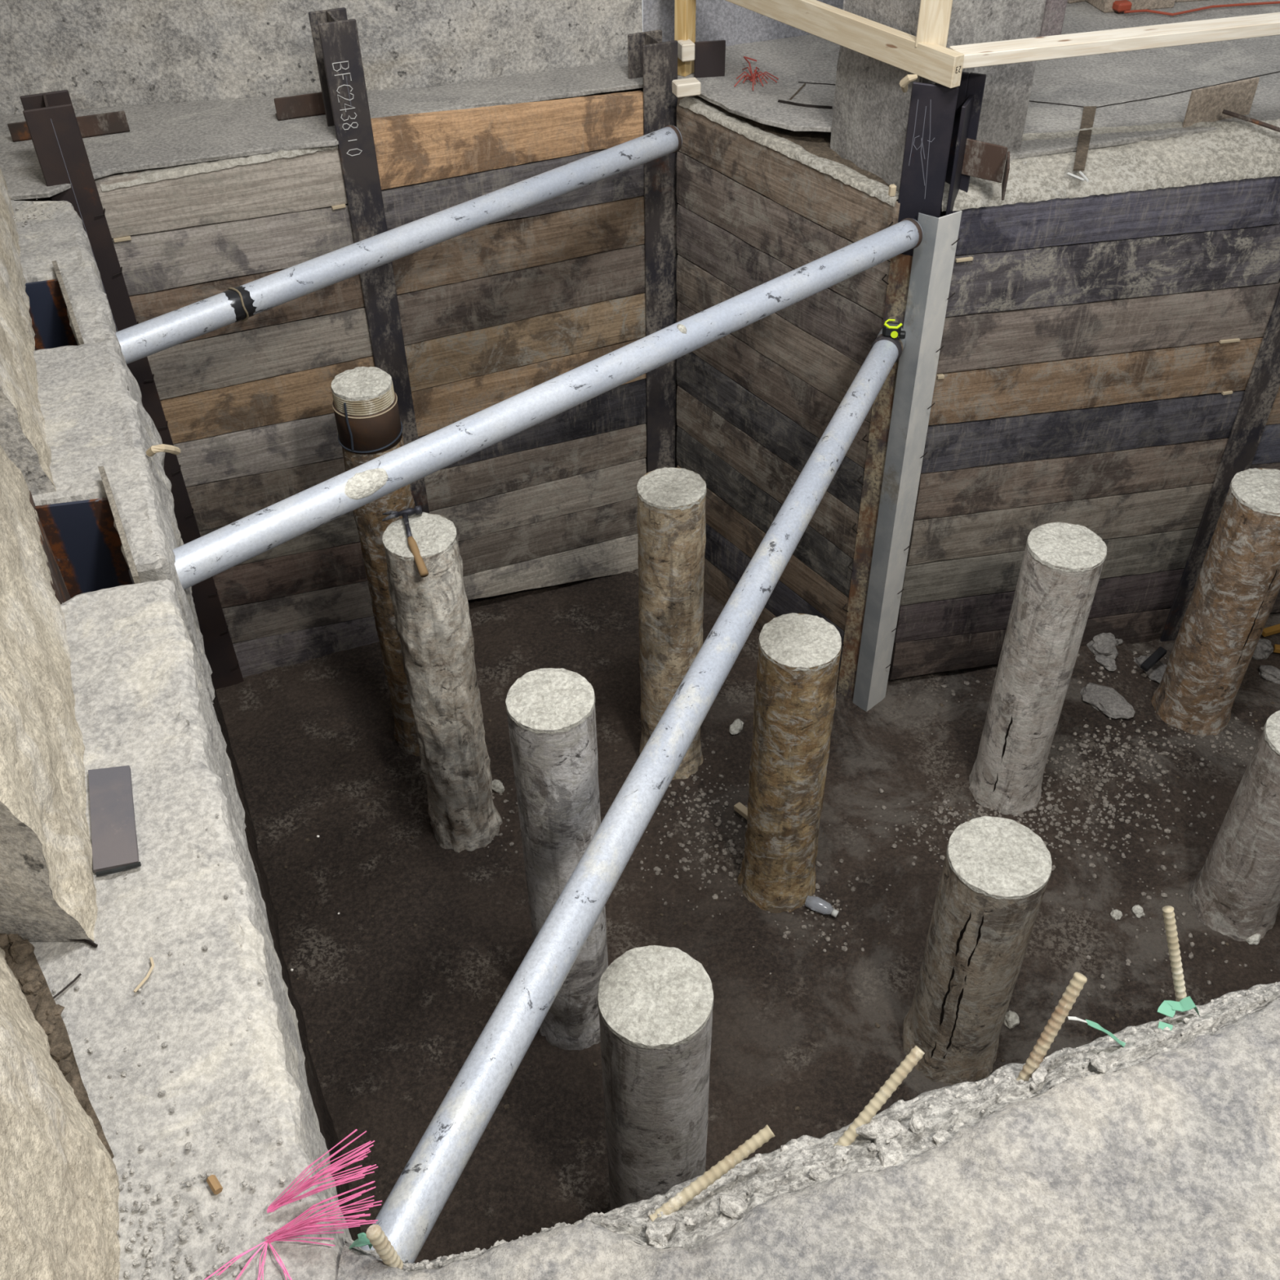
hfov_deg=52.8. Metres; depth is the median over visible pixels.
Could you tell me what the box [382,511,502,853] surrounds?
pile
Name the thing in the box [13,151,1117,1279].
grit
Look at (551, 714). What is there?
pile
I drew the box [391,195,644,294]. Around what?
board
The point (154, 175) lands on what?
grit
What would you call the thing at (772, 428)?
board
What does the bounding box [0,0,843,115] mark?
wall
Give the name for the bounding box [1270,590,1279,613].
board
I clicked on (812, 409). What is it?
board
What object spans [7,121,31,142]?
bracket
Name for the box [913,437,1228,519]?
board
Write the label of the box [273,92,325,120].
bracket
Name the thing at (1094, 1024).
strap
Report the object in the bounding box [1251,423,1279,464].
board
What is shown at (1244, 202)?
board
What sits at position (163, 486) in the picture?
wall
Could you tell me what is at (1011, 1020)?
stone
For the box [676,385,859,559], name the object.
board
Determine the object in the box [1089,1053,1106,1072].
chunk
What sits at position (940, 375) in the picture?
wood shim
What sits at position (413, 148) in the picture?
board
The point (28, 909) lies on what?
wall
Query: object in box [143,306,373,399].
board
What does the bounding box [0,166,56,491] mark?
wall
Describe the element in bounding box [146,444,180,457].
stub
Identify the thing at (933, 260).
steel angle
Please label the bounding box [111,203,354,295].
board
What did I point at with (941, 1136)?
chunk
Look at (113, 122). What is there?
bracket
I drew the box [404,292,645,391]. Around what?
board
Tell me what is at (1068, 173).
wood splinter
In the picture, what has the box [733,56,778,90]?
string tangle
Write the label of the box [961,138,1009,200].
bracket
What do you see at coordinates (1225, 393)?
wood shim
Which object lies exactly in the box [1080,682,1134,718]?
stone
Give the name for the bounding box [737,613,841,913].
pile
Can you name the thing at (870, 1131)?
chunk
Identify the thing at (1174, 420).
board
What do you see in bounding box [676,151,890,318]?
board
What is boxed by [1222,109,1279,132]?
rod
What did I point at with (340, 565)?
board
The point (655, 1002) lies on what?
pile
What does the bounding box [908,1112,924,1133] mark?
chunk
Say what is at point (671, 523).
pile
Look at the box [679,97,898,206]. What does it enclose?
grit
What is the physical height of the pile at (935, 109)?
2.600 m
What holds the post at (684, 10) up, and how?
on the ground surface at (164, 135)
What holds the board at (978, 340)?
attached to the pile at (1263, 385)
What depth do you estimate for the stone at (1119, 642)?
5.62 m
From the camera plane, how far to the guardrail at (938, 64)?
3.93 m
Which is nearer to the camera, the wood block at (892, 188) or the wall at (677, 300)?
the wood block at (892, 188)
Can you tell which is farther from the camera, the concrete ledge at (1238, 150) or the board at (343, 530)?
the board at (343, 530)
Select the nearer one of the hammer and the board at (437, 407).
the hammer
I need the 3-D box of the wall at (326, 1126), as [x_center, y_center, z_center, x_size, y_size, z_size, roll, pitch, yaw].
[-1.207,0.541,3.823,0.265,1.950,4.089,-19,45,-20]
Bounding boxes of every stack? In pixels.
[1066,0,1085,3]
[1085,0,1175,13]
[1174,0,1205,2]
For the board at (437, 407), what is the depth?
5.18 m
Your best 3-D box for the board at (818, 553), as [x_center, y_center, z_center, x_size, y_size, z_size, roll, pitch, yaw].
[0.511,-0.541,5.348,0.078,0.264,1.116,-28,48,-27]
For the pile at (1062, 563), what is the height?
1.328 m
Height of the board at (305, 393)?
0.204 m
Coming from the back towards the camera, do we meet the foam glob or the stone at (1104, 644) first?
the stone at (1104, 644)
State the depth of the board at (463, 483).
5.50 m
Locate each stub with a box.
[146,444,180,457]
[365,1224,403,1269]
[648,1124,774,1222]
[833,1045,924,1146]
[1016,972,1087,1081]
[1161,905,1186,1001]
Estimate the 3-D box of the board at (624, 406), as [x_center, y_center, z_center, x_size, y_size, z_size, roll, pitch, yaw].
[-0.448,-0.899,5.393,1.013,0.214,0.052,-16,44,-17]
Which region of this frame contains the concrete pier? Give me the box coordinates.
[830,0,1045,191]
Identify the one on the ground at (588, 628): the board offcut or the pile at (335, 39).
the pile at (335, 39)
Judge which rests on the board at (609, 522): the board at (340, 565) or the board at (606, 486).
the board at (606, 486)
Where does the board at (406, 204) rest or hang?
attached to the pile at (335, 39)
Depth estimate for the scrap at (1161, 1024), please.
1.86 m
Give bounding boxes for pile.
[20,89,243,689]
[308,7,429,513]
[331,366,419,755]
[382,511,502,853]
[505,667,608,1050]
[597,945,713,1210]
[627,29,677,473]
[636,466,706,780]
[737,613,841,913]
[836,71,968,697]
[902,816,1052,1084]
[968,522,1106,816]
[1151,467,1279,737]
[1160,288,1279,641]
[1188,710,1279,941]
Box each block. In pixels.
[671,77,701,97]
[677,39,694,62]
[888,184,896,196]
[1039,0,1067,36]
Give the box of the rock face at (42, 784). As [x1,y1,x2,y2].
[0,444,97,942]
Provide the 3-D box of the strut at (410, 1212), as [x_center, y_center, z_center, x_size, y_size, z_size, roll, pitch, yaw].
[0.199,0.023,3.157,0.101,0.104,3.380,15,44,17]
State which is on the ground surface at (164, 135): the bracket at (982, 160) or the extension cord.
the extension cord
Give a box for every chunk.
[644,1222,667,1247]
[656,1214,675,1236]
[719,1193,747,1220]
[808,1167,830,1181]
[853,1118,885,1140]
[873,1134,886,1152]
[877,1119,907,1138]
[878,1139,903,1166]
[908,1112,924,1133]
[932,1129,953,1146]
[1031,1066,1047,1085]
[1048,1076,1066,1088]
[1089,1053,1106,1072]
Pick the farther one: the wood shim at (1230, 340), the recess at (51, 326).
the wood shim at (1230, 340)
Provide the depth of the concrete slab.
1.60 m
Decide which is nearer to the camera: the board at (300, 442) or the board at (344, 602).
the board at (300, 442)
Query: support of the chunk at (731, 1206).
on the broken concrete edge
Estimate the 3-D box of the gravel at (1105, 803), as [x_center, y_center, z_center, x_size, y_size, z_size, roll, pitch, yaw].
[1.229,0.796,4.768,3.508,0.083,1.809,-9,42,-9]
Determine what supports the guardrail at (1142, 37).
attached to the guardrail at (938, 64)
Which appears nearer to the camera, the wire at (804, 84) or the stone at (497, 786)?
the wire at (804, 84)
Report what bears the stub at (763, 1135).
attached to the broken concrete edge
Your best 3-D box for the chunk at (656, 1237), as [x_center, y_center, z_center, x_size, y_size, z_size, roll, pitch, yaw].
[0.019,0.751,1.622,0.033,0.015,0.026,18,45,20]
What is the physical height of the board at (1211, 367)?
0.250 m
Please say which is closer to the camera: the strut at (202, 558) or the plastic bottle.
the strut at (202, 558)
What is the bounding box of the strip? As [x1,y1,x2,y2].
[1072,106,1096,171]
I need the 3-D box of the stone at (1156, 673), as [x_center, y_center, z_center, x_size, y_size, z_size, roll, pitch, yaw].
[2.209,0.125,5.511,0.120,0.055,0.189,-10,42,-11]
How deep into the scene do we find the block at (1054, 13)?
4.94 m
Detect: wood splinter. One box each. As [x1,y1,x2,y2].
[133,956,154,992]
[206,1174,222,1194]
[1066,172,1084,181]
[1078,171,1088,182]
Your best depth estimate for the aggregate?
1.73 m
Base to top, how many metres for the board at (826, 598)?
0.238 m
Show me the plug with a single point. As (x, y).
(1121, 6)
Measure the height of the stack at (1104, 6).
0.220 m
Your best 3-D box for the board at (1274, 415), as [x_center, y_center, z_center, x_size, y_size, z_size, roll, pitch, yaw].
[2.632,-0.965,4.980,0.470,0.262,0.051,-10,42,-10]
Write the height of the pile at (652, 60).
2.454 m
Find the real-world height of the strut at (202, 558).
0.112 m
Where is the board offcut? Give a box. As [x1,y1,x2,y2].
[1182,76,1259,127]
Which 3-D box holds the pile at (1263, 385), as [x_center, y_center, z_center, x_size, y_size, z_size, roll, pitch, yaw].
[2.332,-0.910,4.979,0.142,2.500,0.150,-10,42,-10]
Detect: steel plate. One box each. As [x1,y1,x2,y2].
[88,765,139,874]
[945,72,986,215]
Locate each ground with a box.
[3,938,114,1159]
[13,87,898,201]
[215,568,1279,1263]
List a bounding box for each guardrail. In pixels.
[725,0,964,88]
[949,12,1279,68]
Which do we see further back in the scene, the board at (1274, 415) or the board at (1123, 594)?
the board at (1123, 594)
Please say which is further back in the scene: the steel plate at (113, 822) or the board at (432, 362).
the board at (432, 362)
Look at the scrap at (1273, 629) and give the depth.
5.65 m
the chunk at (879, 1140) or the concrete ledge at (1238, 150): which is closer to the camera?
the chunk at (879, 1140)
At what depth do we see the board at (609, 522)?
5.77 m
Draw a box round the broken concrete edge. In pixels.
[344,982,1279,1271]
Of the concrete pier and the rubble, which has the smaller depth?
the rubble
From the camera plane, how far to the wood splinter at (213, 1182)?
1.63 m
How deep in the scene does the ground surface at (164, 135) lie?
4.59 m
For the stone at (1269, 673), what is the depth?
5.47 m
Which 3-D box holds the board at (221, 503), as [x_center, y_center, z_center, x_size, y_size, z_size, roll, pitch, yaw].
[-1.379,-0.594,5.112,0.837,0.251,0.078,-16,44,-17]
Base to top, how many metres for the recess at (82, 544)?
1.239 m
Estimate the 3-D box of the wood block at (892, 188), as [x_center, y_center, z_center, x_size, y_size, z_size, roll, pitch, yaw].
[0.781,-1.391,3.987,0.020,0.035,0.020,-13,43,-13]
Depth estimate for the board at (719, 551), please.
5.62 m
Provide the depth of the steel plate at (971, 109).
3.92 m
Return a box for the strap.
[1067,1016,1125,1047]
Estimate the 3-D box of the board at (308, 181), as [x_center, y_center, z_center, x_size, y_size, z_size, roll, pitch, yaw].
[-1.394,-1.495,4.314,0.832,0.205,0.078,-16,44,-17]
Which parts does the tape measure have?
trim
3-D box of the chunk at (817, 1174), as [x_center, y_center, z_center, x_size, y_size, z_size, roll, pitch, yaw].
[0.236,0.698,1.677,0.032,0.014,0.024,-1,42,0]
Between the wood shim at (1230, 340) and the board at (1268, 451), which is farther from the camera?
the board at (1268, 451)
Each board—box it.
[94,148,347,238]
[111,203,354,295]
[128,267,364,342]
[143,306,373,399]
[158,355,374,444]
[172,412,343,486]
[185,457,345,530]
[199,511,359,564]
[208,541,367,608]
[220,580,373,643]
[231,615,379,677]
[370,90,644,190]
[381,147,644,231]
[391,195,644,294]
[396,244,645,345]
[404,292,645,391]
[411,337,646,436]
[417,378,646,469]
[424,423,646,511]
[429,457,646,541]
[457,497,637,575]
[462,533,638,599]
[676,97,900,261]
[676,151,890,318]
[676,204,883,364]
[676,254,872,422]
[676,300,870,467]
[676,351,864,513]
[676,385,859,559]
[676,426,853,597]
[677,465,848,631]
[703,557,839,693]
[704,523,844,669]
[888,607,1171,679]
[893,568,1184,642]
[899,527,1198,605]
[906,482,1213,565]
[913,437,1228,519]
[920,390,1244,473]
[928,336,1263,425]
[936,278,1279,373]
[940,175,1279,254]
[945,222,1279,316]
[1249,462,1279,470]
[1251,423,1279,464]
[1266,386,1279,424]
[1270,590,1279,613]
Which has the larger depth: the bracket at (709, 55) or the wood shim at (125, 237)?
the bracket at (709, 55)
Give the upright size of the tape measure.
0.055 m
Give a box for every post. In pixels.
[674,0,696,76]
[915,0,952,47]
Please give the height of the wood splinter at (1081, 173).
0.007 m
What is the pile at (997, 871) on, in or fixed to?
on the ground at (588, 628)
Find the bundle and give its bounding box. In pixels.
[204,1128,382,1279]
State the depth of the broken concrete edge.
1.75 m
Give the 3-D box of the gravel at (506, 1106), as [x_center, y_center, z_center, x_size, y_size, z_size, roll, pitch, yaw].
[0.720,1.239,4.283,4.595,0.074,2.954,-1,42,0]
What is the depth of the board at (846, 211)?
4.41 m
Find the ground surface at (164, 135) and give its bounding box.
[0,0,1279,199]
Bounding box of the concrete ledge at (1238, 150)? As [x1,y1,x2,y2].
[942,119,1279,211]
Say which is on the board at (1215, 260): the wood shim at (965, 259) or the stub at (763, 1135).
the wood shim at (965, 259)
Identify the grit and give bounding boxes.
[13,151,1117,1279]
[100,144,337,191]
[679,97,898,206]
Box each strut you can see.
[115,124,682,364]
[128,217,923,589]
[360,327,906,1263]
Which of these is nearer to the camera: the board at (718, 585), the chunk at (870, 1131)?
the chunk at (870, 1131)
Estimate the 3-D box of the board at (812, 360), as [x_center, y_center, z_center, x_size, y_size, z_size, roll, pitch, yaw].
[0.498,-1.141,4.823,0.078,0.237,1.120,-28,48,-27]
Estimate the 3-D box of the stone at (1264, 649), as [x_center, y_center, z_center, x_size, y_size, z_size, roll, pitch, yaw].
[2.696,0.034,5.600,0.119,0.086,0.101,-26,47,-25]
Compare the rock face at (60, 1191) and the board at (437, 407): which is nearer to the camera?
the rock face at (60, 1191)
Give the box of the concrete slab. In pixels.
[337,999,1279,1279]
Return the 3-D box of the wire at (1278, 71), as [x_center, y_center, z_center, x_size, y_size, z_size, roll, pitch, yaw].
[1.861,-1.943,4.567,1.032,0.004,0.139,-11,42,-11]
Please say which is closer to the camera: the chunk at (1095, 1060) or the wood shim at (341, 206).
the chunk at (1095, 1060)
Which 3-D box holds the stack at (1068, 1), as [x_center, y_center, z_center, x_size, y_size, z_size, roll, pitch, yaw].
[1.767,-2.910,5.498,0.171,0.220,0.500,-17,44,-17]
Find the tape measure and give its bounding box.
[881,319,906,338]
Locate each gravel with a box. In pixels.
[248,702,1275,1199]
[487,649,1272,996]
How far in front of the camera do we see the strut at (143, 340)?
3.97 m
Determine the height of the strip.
0.006 m
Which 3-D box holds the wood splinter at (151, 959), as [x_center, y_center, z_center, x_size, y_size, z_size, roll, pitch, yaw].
[-0.717,0.486,1.869,0.013,0.004,0.060,5,42,6]
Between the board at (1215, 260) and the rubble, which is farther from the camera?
the board at (1215, 260)
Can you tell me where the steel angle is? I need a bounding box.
[852,210,961,711]
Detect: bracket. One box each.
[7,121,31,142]
[75,111,129,137]
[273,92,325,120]
[693,40,725,78]
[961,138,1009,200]
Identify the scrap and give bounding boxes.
[349,1232,373,1249]
[733,802,747,820]
[1140,646,1166,671]
[1157,995,1199,1017]
[1158,1021,1173,1030]
[1261,623,1279,636]
[1273,644,1279,653]
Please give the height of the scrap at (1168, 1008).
0.027 m
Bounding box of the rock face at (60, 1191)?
[0,946,119,1279]
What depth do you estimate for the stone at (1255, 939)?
4.49 m
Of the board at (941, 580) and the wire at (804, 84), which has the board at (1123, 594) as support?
the board at (941, 580)
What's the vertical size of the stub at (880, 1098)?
0.123 m
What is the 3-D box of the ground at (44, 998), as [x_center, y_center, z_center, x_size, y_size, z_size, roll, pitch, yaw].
[-0.837,0.529,1.812,0.073,0.020,0.533,-30,49,-29]
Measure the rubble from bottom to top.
0.024 m
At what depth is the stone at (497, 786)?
5.05 m
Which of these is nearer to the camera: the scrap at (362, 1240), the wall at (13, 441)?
the scrap at (362, 1240)
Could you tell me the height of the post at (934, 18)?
1.115 m
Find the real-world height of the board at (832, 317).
0.245 m
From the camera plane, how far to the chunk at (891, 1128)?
1.72 m
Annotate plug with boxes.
[1111,0,1132,12]
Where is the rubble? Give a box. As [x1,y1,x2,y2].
[0,933,72,1074]
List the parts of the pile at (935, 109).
plate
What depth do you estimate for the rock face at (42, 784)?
2.06 m
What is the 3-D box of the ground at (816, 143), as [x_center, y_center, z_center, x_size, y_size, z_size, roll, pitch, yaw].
[0.772,-1.748,4.496,6.425,0.122,1.279,-1,42,0]
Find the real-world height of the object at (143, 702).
0.425 m
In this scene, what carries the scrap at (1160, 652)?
on the stone at (1156, 673)
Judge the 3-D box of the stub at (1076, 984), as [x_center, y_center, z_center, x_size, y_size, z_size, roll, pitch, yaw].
[0.567,0.546,1.786,0.019,0.170,0.123,32,51,31]
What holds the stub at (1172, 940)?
attached to the broken concrete edge
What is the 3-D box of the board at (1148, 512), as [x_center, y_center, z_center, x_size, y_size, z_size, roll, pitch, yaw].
[1.681,-0.472,5.109,1.318,0.265,0.052,-10,42,-10]
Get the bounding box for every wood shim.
[113,235,131,242]
[331,204,346,209]
[936,373,944,379]
[955,256,973,262]
[1217,337,1239,343]
[1221,390,1232,395]
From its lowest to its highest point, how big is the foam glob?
0.065 m
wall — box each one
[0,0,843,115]
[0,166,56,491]
[0,382,55,495]
[0,800,93,942]
[124,363,191,605]
[154,553,360,1240]
[675,151,679,467]
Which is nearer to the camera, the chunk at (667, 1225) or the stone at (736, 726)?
the chunk at (667, 1225)
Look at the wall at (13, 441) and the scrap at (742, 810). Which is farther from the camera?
the scrap at (742, 810)
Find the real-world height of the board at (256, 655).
0.259 m
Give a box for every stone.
[491,779,504,792]
[728,718,743,734]
[1003,1010,1019,1028]
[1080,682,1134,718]
[1086,632,1118,659]
[1095,654,1116,671]
[1110,909,1122,919]
[1115,638,1123,645]
[1132,904,1144,917]
[1133,655,1166,683]
[1245,933,1261,945]
[1252,638,1273,659]
[1258,665,1279,684]
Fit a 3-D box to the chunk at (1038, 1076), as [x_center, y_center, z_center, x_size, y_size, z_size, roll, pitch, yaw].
[0.551,0.603,1.780,0.018,0.010,0.030,25,48,26]
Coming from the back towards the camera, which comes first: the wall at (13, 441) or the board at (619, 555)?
the board at (619, 555)
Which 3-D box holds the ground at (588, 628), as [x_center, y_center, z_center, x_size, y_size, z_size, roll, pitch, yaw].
[0.567,0.995,4.564,5.900,0.079,5.100,-1,42,0]
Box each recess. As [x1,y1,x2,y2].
[25,260,84,350]
[29,466,141,604]
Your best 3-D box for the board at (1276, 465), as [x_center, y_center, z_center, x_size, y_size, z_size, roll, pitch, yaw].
[2.726,-0.663,5.276,0.655,0.251,0.051,-10,42,-10]
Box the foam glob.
[899,74,917,93]
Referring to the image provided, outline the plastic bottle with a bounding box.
[804,895,839,917]
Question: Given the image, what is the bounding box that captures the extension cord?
[1124,0,1279,15]
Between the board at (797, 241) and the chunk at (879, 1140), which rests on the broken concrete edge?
the chunk at (879, 1140)
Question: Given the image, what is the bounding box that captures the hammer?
[382,505,428,577]
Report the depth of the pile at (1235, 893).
4.31 m
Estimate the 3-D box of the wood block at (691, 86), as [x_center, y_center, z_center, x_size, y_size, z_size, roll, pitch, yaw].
[0.165,-1.963,4.576,0.090,0.045,0.060,-13,43,-13]
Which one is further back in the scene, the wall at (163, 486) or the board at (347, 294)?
the board at (347, 294)
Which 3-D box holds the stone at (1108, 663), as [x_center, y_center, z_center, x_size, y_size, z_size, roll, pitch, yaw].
[1.992,0.092,5.510,0.069,0.034,0.110,-28,48,-27]
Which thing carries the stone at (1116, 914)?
on the ground at (588, 628)
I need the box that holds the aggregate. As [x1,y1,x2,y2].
[369,982,1279,1271]
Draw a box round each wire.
[337,402,403,453]
[789,83,805,99]
[1029,71,1279,107]
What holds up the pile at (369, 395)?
on the ground at (588, 628)
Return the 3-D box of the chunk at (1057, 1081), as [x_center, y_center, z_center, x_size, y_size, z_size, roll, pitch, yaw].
[0.576,0.611,1.770,0.029,0.013,0.019,-19,45,-19]
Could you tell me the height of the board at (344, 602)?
0.261 m
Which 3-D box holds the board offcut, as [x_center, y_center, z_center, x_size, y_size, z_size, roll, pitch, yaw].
[1.950,-1.801,4.325,0.288,0.130,0.010,-18,44,-18]
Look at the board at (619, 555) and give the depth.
5.90 m
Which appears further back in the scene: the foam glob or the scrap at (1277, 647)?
the scrap at (1277, 647)
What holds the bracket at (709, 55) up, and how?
on the ground surface at (164, 135)
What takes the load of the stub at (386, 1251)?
attached to the broken concrete edge
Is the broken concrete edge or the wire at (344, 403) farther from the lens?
the wire at (344, 403)
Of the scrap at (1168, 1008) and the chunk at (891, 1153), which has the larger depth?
the scrap at (1168, 1008)
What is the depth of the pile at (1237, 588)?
4.86 m
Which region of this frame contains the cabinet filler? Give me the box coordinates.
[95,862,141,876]
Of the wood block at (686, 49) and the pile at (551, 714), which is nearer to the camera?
the pile at (551, 714)
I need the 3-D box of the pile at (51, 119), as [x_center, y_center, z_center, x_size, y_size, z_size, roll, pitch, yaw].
[-1.820,-0.720,4.819,0.143,2.533,0.152,-16,44,-17]
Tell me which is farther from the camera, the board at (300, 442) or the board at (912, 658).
the board at (912, 658)
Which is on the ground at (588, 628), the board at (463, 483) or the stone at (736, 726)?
the stone at (736, 726)
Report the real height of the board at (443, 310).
0.211 m
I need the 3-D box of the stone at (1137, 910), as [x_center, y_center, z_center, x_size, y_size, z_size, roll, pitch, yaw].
[1.775,0.968,4.588,0.041,0.031,0.048,-1,42,0]

